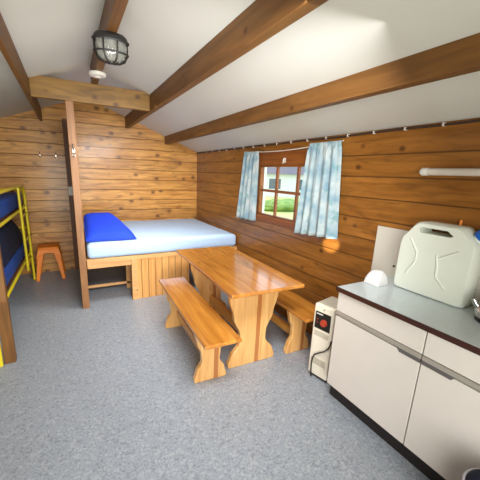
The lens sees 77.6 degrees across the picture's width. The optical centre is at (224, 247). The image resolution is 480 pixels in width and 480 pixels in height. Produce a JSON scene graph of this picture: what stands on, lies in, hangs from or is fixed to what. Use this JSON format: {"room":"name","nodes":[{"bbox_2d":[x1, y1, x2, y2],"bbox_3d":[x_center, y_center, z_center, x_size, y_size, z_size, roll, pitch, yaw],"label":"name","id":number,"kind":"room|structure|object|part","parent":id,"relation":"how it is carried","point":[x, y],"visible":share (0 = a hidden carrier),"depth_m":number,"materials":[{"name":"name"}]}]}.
{"room":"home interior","nodes":[
{"label":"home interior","id":0,"kind":"room"},
{"bbox_2d":[0,102,196,274],"bbox_3d":[-2.086,-0.939,4.683,3.640,2.592,0.061,-5,16,-27],"label":"wall","id":1,"kind":"structure","parent":0,"point":[129,174],"depth_m":4.60,"materials":[{"name":"brown wood"}]},
{"bbox_2d":[62,118,79,269],"bbox_3d":[-2.334,-0.743,4.542,0.064,2.262,0.044,-5,16,-27],"label":"stud","id":2,"kind":"object","parent":1,"relation":"attached to","point":[64,121],"visible":0.96,"depth_m":4.51,"materials":[{"name":"brown wood"}]},
{"bbox_2d":[68,187,72,194],"bbox_3d":[-2.315,-0.845,4.488,0.059,0.130,0.019,-5,16,-27],"label":"light switch","id":3,"kind":"object","parent":2,"relation":"attached to","point":[70,189],"visible":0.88,"depth_m":4.48,"materials":[{"name":"white plastic"}]},
{"bbox_2d":[0,263,429,479],"bbox_3d":[-0.761,1.035,2.415,3.640,0.070,6.068,-5,16,-27],"label":"floor","id":4,"kind":"structure","parent":0,"point":[104,390],"depth_m":2.06,"materials":[{"name":"carpet"}]},
{"bbox_2d":[0,248,16,363],"bbox_3d":[-1.735,-0.136,2.209,0.078,2.238,0.052,-5,16,-27],"label":"wooden post","id":5,"kind":"object","parent":4,"relation":"on","point":[6,330],"visible":1,"depth_m":2.38,"materials":[{"name":"brown wood"}]},
{"bbox_2d":[0,184,35,366],"bbox_3d":[-2.629,0.071,3.104,0.824,1.349,2.351,-5,15,-26],"label":"bunk bed","id":6,"kind":"object","parent":4,"relation":"on","point":[17,188],"visible":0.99,"depth_m":3.68,"materials":[{"name":"yellow painted metal"},{"name":"blue cloth"}]},
{"bbox_2d":[0,192,21,218],"bbox_3d":[-2.617,-0.385,2.985,0.706,0.178,2.236,-5,15,-26],"label":"mattress","id":7,"kind":"object","parent":6,"relation":"on","point":[8,200],"visible":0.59,"depth_m":3.36,"materials":[{"name":"blue fabric"}]},
{"bbox_3d":[-2.283,-0.315,3.176,0.033,0.031,2.314,-5,15,-26],"label":"rail","id":8,"kind":"part","parent":6,"relation":"part of","materials":[{"name":"yellow metal"}]},
{"bbox_2d":[4,241,27,286],"bbox_3d":[-2.639,0.251,3.141,0.706,0.165,2.236,-5,15,-26],"label":"mattress","id":9,"kind":"object","parent":6,"relation":"on","point":[9,270],"visible":0.52,"depth_m":3.32,"materials":[{"name":"blue fabric"}]},
{"bbox_2d":[0,219,22,267],"bbox_3d":[-2.815,-0.102,3.435,0.661,0.364,1.392,-5,15,-26],"label":"duvet","id":10,"kind":"object","parent":9,"relation":"on","point":[11,238],"visible":0.84,"depth_m":3.44,"materials":[{"name":"blue fabric"}]},
{"bbox_3d":[-2.304,0.314,3.331,0.033,0.031,2.314,-5,15,-26],"label":"rail","id":11,"kind":"part","parent":6,"relation":"part of","materials":[{"name":"yellow metal"}]},
{"bbox_3d":[-2.496,-0.206,3.698,0.030,1.040,0.031,-5,15,-26],"label":"ladder rail","id":12,"kind":"part","parent":6,"relation":"part of","materials":[{"name":"yellow metal"}]},
{"bbox_3d":[-2.691,-0.044,4.133,0.030,1.044,0.031,-5,15,-26],"label":"ladder rail","id":13,"kind":"part","parent":6,"relation":"part of","materials":[{"name":"yellow metal"}]},
{"bbox_2d":[36,243,65,281],"bbox_3d":[-2.577,0.203,4.410,0.368,0.474,0.368,-5,16,-27],"label":"stool","id":14,"kind":"object","parent":4,"relation":"on","point":[54,248],"visible":1,"depth_m":4.29,"materials":[{"name":"orange wood"}]},
{"bbox_3d":[-2.635,0.263,4.241,0.102,0.435,0.142,6,14,17],"label":"leg","id":15,"kind":"part","parent":14,"relation":"part of","materials":[{"name":"orange wood"}]},
{"bbox_3d":[-2.570,-0.011,4.358,0.270,0.035,0.270,-5,16,-27],"label":"seat","id":16,"kind":"part","parent":14,"relation":"part of","materials":[{"name":"orange wood"}]},
{"bbox_3d":[-2.399,0.241,4.361,0.142,0.435,0.102,6,14,17],"label":"leg","id":17,"kind":"part","parent":14,"relation":"part of","materials":[{"name":"orange wood"}]},
{"bbox_2d":[65,100,89,308],"bbox_3d":[-1.579,-0.372,3.226,0.072,2.220,0.062,-5,16,-27],"label":"wooden post","id":18,"kind":"object","parent":4,"relation":"on","point":[69,105],"visible":1,"depth_m":3.17,"materials":[{"name":"brown wood"}]},
{"bbox_2d":[28,75,149,111],"bbox_3d":[-1.329,-1.560,3.044,1.118,0.187,0.061,-5,16,-27],"label":"tie beam","id":19,"kind":"structure","parent":18,"relation":"on","point":[44,87],"depth_m":2.99,"materials":[{"name":"brown wood"}]},
{"bbox_2d":[85,245,236,299],"bbox_3d":[-1.065,0.167,4.559,1.976,0.572,1.567,-5,16,-27],"label":"bed base","id":20,"kind":"object","parent":4,"relation":"on","point":[145,271],"visible":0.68,"depth_m":3.79,"materials":[{"name":"brown wood"}]},
{"bbox_3d":[-1.319,0.302,4.087,0.061,0.519,0.061,-5,16,-27],"label":"corner leg","id":21,"kind":"part","parent":20,"relation":"part of","materials":[{"name":"brown wood"}]},
{"bbox_3d":[-1.119,0.400,3.713,0.065,0.519,0.054,-5,16,-27],"label":"corner leg","id":22,"kind":"part","parent":20,"relation":"part of","materials":[{"name":"brown wood"}]},
{"bbox_2d":[83,219,235,258],"bbox_3d":[-1.040,-0.202,4.463,1.935,0.188,1.570,-5,16,-27],"label":"mattress","id":23,"kind":"object","parent":20,"relation":"on","point":[167,235],"visible":0.7,"depth_m":3.95,"materials":[{"name":"white fabric"}]},
{"bbox_2d":[83,212,136,241],"bbox_3d":[-1.494,-0.286,3.824,0.567,0.244,0.809,-5,16,-27],"label":"pillow","id":24,"kind":"object","parent":23,"relation":"on","point":[103,226],"visible":1,"depth_m":3.62,"materials":[{"name":"blue fabric"}]},
{"bbox_3d":[-0.700,0.087,3.843,1.956,0.052,0.035,-5,16,-27],"label":"rail","id":25,"kind":"part","parent":20,"relation":"part of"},
{"bbox_3d":[-0.782,0.372,3.875,0.682,0.519,0.016,-5,16,-27],"label":"panel","id":26,"kind":"part","parent":20,"relation":"part of","materials":[{"name":"brown wood"}]},
{"bbox_2d":[159,277,241,382],"bbox_3d":[-0.297,0.714,2.701,0.282,0.448,1.381,-4,15,-24],"label":"bench","id":27,"kind":"object","parent":4,"relation":"on","point":[208,331],"visible":1,"depth_m":2.36,"materials":[{"name":"brown wood"}]},
{"bbox_3d":[-0.485,0.624,3.098,0.268,0.420,0.044,-4,15,-24],"label":"leg","id":28,"kind":"part","parent":27,"relation":"part of","materials":[{"name":"brown wood"}]},
{"bbox_3d":[-0.290,0.510,2.651,0.282,0.028,1.381,-4,15,-24],"label":"seat","id":29,"kind":"part","parent":27,"relation":"part of","materials":[{"name":"brown wood"}]},
{"bbox_3d":[-0.110,0.831,2.311,0.268,0.420,0.044,-4,15,-24],"label":"leg","id":30,"kind":"part","parent":27,"relation":"part of","materials":[{"name":"brown wood"}]},
{"bbox_2d":[176,246,304,368],"bbox_3d":[0.041,0.523,2.896,0.646,0.748,1.359,-5,15,-25],"label":"dining table","id":31,"kind":"object","parent":4,"relation":"on","point":[252,288],"visible":0.94,"depth_m":2.52,"materials":[{"name":"brown wood"}]},
{"bbox_3d":[-0.156,0.433,3.298,0.486,0.719,0.044,-5,15,-25],"label":"leg","id":32,"kind":"part","parent":31,"relation":"part of","materials":[{"name":"brown wood"}]},
{"bbox_3d":[0.237,0.642,2.500,0.486,0.719,0.044,-5,15,-25],"label":"leg","id":33,"kind":"part","parent":31,"relation":"part of","materials":[{"name":"brown wood"}]},
{"bbox_2d":[270,290,314,353],"bbox_3d":[0.482,0.638,3.117,0.282,0.448,1.381,-5,15,-25],"label":"bench","id":34,"kind":"object","parent":4,"relation":"on","point":[300,311],"visible":0.44,"depth_m":2.71,"materials":[{"name":"brown wood"}]},
{"bbox_3d":[0.489,0.434,3.067,0.282,0.028,1.381,-5,15,-25],"label":"seat","id":35,"kind":"part","parent":34,"relation":"part of","materials":[{"name":"brown wood"}]},
{"bbox_3d":[0.674,0.754,2.729,0.268,0.420,0.044,-5,15,-25],"label":"leg","id":36,"kind":"part","parent":34,"relation":"part of","materials":[{"name":"brown wood"}]},
{"bbox_2d":[308,297,337,382],"bbox_3d":[0.832,0.737,2.372,0.254,0.636,0.182,-9,18,-38],"label":"heater","id":37,"kind":"object","parent":4,"relation":"on","point":[325,314],"visible":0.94,"depth_m":2.30,"materials":[{"name":"metal"}]},
{"bbox_3d":[0.744,0.872,2.318,0.017,0.376,0.154,-9,18,-38],"label":"power cord","id":38,"kind":"part","parent":37,"relation":"part of","materials":[{"name":"black plastic"}]},
{"bbox_3d":[0.749,0.567,2.267,0.007,0.139,0.130,-9,18,-38],"label":"control panel","id":39,"kind":"part","parent":37,"relation":"part of","materials":[{"name":"black plastic"}]},
{"bbox_2d":[319,297,337,308],"bbox_3d":[0.849,0.430,2.309,0.191,0.010,0.139,-9,18,-38],"label":"grille","id":40,"kind":"object","parent":37,"relation":"attached to","point":[331,302],"depth_m":2.29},
{"bbox_2d":[327,292,427,457],"bbox_3d":[1.110,0.743,1.975,0.504,0.832,0.574,-5,16,-27],"label":"base cabinet","id":41,"kind":"object","parent":4,"relation":"on","point":[376,356],"visible":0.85,"depth_m":1.81,"materials":[{"name":"white laminate"}]},
{"bbox_3d":[0.909,0.426,1.786,0.016,0.136,0.569,-5,16,-27],"label":"drawer","id":42,"kind":"part","parent":41,"relation":"part of","materials":[{"name":"white laminate"}]},
{"bbox_3d":[1.001,0.582,1.621,0.014,0.024,0.132,-5,16,-27],"label":"finger pull","id":43,"kind":"part","parent":41,"relation":"part of","materials":[{"name":"grey metal"}]},
{"bbox_2d":[404,333,479,479],"bbox_3d":[1.361,0.868,1.499,0.504,0.832,0.528,-5,16,-27],"label":"base cabinet","id":44,"kind":"object","parent":4,"relation":"on","point":[442,441],"visible":0.85,"depth_m":1.47,"materials":[{"name":"white laminate"}]},
{"bbox_2d":[336,276,479,355],"bbox_3d":[1.250,0.386,1.632,0.534,0.032,1.148,-5,16,-27],"label":"countertop","id":45,"kind":"structure","parent":44,"relation":"on","point":[457,326],"depth_m":1.67,"materials":[{"name":"laminate"}]},
{"bbox_2d":[363,270,388,286],"bbox_3d":[1.058,0.204,2.066,0.122,0.095,0.113,-5,16,-27],"label":"cloth","id":46,"kind":"object","parent":45,"relation":"on","point":[377,278],"visible":1,"depth_m":2.03,"materials":[{"name":"white fabric"}]},
{"bbox_2d":[394,221,479,307],"bbox_3d":[1.315,0.084,1.825,0.136,0.465,0.454,-5,16,-27],"label":"jerrycan","id":47,"kind":"object","parent":45,"relation":"on","point":[441,267],"visible":1,"depth_m":1.77,"materials":[{"name":"plastic"}]},
{"bbox_2d":[471,298,479,322],"bbox_3d":[1.399,0.322,1.528,0.177,0.150,0.177,-1,14,-11],"label":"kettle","id":48,"kind":"object","parent":45,"relation":"on","point":[476,304],"visible":1,"depth_m":1.56,"materials":[{"name":"silver metal"}]},
{"bbox_3d":[1.329,0.305,1.562,0.061,0.066,0.038,8,15,22],"label":"spout","id":49,"kind":"part","parent":48,"relation":"part of","materials":[{"name":"metal"}]},
{"bbox_3d":[1.070,0.616,1.490,0.014,0.024,0.158,-5,16,-27],"label":"finger pull","id":50,"kind":"part","parent":44,"relation":"part of","materials":[{"name":"grey metal"}]},
{"bbox_3d":[1.160,0.552,1.310,0.016,0.136,0.523,-5,16,-27],"label":"drawer","id":51,"kind":"part","parent":44,"relation":"part of","materials":[{"name":"white laminate"}]},
{"bbox_2d":[462,468,479,479],"bbox_3d":[1.086,1.119,1.226,0.249,0.457,0.215,-5,16,-27],"label":"trash can","id":52,"kind":"object","parent":4,"relation":"on","point":[473,473],"visible":1,"depth_m":1.25,"materials":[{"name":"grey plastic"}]},
{"bbox_2d":[0,0,479,151],"bbox_3d":[-0.685,-1.197,1.866,3.727,0.758,6.068,-5,16,-27],"label":"ceiling","id":53,"kind":"structure","parent":0,"point":[338,39],"depth_m":1.90,"materials":[{"name":"white paint"}]},
{"bbox_2d":[0,12,41,120],"bbox_3d":[-1.209,-1.173,1.595,0.032,0.168,5.946,-5,16,-27],"label":"roof beam","id":54,"kind":"structure","parent":53,"relation":"attached to","point":[7,47],"depth_m":2.02,"materials":[{"name":"brown wood"}]},
{"bbox_2d":[90,0,128,83],"bbox_3d":[-0.327,-1.246,1.140,0.061,0.168,4.394,-5,16,-27],"label":"roof beam","id":55,"kind":"structure","parent":53,"relation":"attached to","point":[113,10],"depth_m":1.80,"materials":[{"name":"brown wood"}]},
{"bbox_2d":[88,70,105,78],"bbox_3d":[-1.143,-1.547,2.686,0.148,0.040,0.148,-5,16,-27],"label":"smoke detector","id":56,"kind":"object","parent":55,"relation":"attached to","point":[93,73],"visible":1,"depth_m":2.65,"materials":[{"name":"white plastic"}]},
{"bbox_2d":[91,30,128,65],"bbox_3d":[-0.731,-1.276,1.925,0.233,0.175,0.124,-5,16,-27],"label":"lamp","id":57,"kind":"object","parent":55,"relation":"attached to","point":[111,46],"visible":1,"depth_m":1.89,"materials":[{"name":"glass"}]},
{"bbox_3d":[-0.731,-1.267,1.927,0.187,0.122,0.095,-5,16,-27],"label":"lamp shade","id":58,"kind":"part","parent":57,"relation":"part of","materials":[{"name":"clear glass"}]},
{"bbox_2d":[125,0,327,127],"bbox_3d":[-0.172,-1.278,2.116,0.061,0.166,5.946,-5,16,-27],"label":"roof beam","id":59,"kind":"structure","parent":53,"relation":"attached to","point":[262,20],"depth_m":1.66,"materials":[{"name":"brown wood"}]},
{"bbox_2d":[164,33,479,143],"bbox_3d":[0.382,-1.119,2.451,0.070,0.125,5.946,-5,16,-27],"label":"roof beam","id":60,"kind":"structure","parent":53,"relation":"attached to","point":[459,57],"depth_m":1.63,"materials":[{"name":"brown wood"}]},
{"bbox_2d":[196,117,479,335],"bbox_3d":[0.878,-0.070,2.955,0.061,1.926,6.007,-5,16,-27],"label":"wall","id":61,"kind":"structure","parent":0,"point":[381,183],"depth_m":2.42,"materials":[{"name":"brown wood"}]},
{"bbox_2d":[256,149,307,228],"bbox_3d":[0.673,-0.625,3.223,0.078,0.792,1.131,-5,16,-27],"label":"window","id":62,"kind":"structure","parent":61,"relation":"in","point":[294,158],"depth_m":3.31,"materials":[{"name":"brown wood"}]},
{"bbox_3d":[0.637,-0.272,3.298,0.026,0.067,1.131,-5,16,-27],"label":"sill","id":63,"kind":"part","parent":62,"relation":"part of","materials":[{"name":"brown wood"}]},
{"bbox_3d":[0.683,-0.588,3.238,0.052,0.600,1.044,-5,16,-27],"label":"frame","id":64,"kind":"part","parent":62,"relation":"part of","materials":[{"name":"brown wood"}]},
{"bbox_3d":[0.669,-0.937,3.124,0.019,0.139,1.105,-5,16,-27],"label":"casing","id":65,"kind":"part","parent":62,"relation":"part of","materials":[{"name":"brown wood"}]},
{"bbox_2d":[262,140,343,151],"bbox_3d":[0.622,-1.042,3.152,0.010,0.050,1.593,-5,16,-27],"label":"wire","id":66,"kind":"object","parent":61,"relation":"attached to","point":[342,140],"visible":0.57,"depth_m":3.09,"materials":[{"name":"silver metal"}]},
{"bbox_2d":[236,151,258,220],"bbox_3d":[0.286,-0.770,3.793,0.064,0.844,0.446,-5,16,-27],"label":"curtain","id":67,"kind":"object","parent":66,"relation":"hanging from","point":[247,200],"visible":1,"depth_m":3.73,"materials":[{"name":"fabric"}]},
{"bbox_2d":[294,140,341,238],"bbox_3d":[0.856,-0.503,2.705,0.062,0.857,0.505,-5,16,-27],"label":"curtain","id":68,"kind":"object","parent":66,"relation":"hanging from","point":[318,207],"visible":1,"depth_m":2.67,"materials":[{"name":"fabric"}]},
{"bbox_2d":[197,119,479,153],"bbox_3d":[0.567,-1.137,3.285,0.022,0.022,4.611,-5,16,-27],"label":"cable","id":69,"kind":"object","parent":61,"relation":"attached to","point":[476,120],"visible":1,"depth_m":2.24,"materials":[{"name":"white metal"}]},
{"bbox_2d":[371,226,479,304],"bbox_3d":[1.447,0.152,1.779,0.014,0.363,1.240,-5,16,-27],"label":"panel","id":70,"kind":"object","parent":61,"relation":"attached to","point":[388,240],"visible":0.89,"depth_m":2.21,"materials":[{"name":"white plastic"}]},
{"bbox_2d":[419,168,479,175],"bbox_3d":[1.489,-0.388,1.550,0.064,0.049,0.917,-5,16,-27],"label":"tube light","id":71,"kind":"object","parent":61,"relation":"attached to","point":[424,171],"visible":1,"depth_m":1.77,"materials":[{"name":"white plastic"}]},
{"label":"outside","id":72,"kind":"structure","parent":0,"visible":0},
{"bbox_2d":[264,196,299,218],"bbox_3d":[3.716,-0.877,11.842,87.000,0.044,87.000,-5,16,-27],"label":"ground","id":73,"kind":"structure","parent":72,"point":[289,215],"depth_m":15.17,"materials":[{"name":"green plant"}]},
{"bbox_2d":[262,167,266,212],"bbox_3d":[1.621,-2.625,12.193,0.166,3.045,0.174,-5,16,-27],"label":"pole","id":74,"kind":"object","parent":73,"relation":"on","point":[265,171],"visible":0.16,"depth_m":12.18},
{"bbox_2d":[264,199,298,211],"bbox_3d":[3.217,-2.274,16.451,3.272,0.755,2.096,-5,16,-27],"label":"shrub","id":75,"kind":"object","parent":73,"relation":"on","point":[283,205],"visible":0.56,"depth_m":15.64,"materials":[{"name":"green plant"}]},
{"bbox_2d":[265,167,304,197],"bbox_3d":[5.550,-6.189,27.583,12.876,2.871,4.176,5,14,13],"label":"house","id":76,"kind":"structure","parent":73,"relation":"on","point":[288,175],"depth_m":26.02,"materials":[{"name":"white paint"}]},
{"bbox_3d":[4.425,-5.552,26.117,1.009,0.870,0.035,5,14,13],"label":"pane","id":77,"kind":"part","parent":76,"relation":"part of","materials":[{"name":"glass"}]}
]}

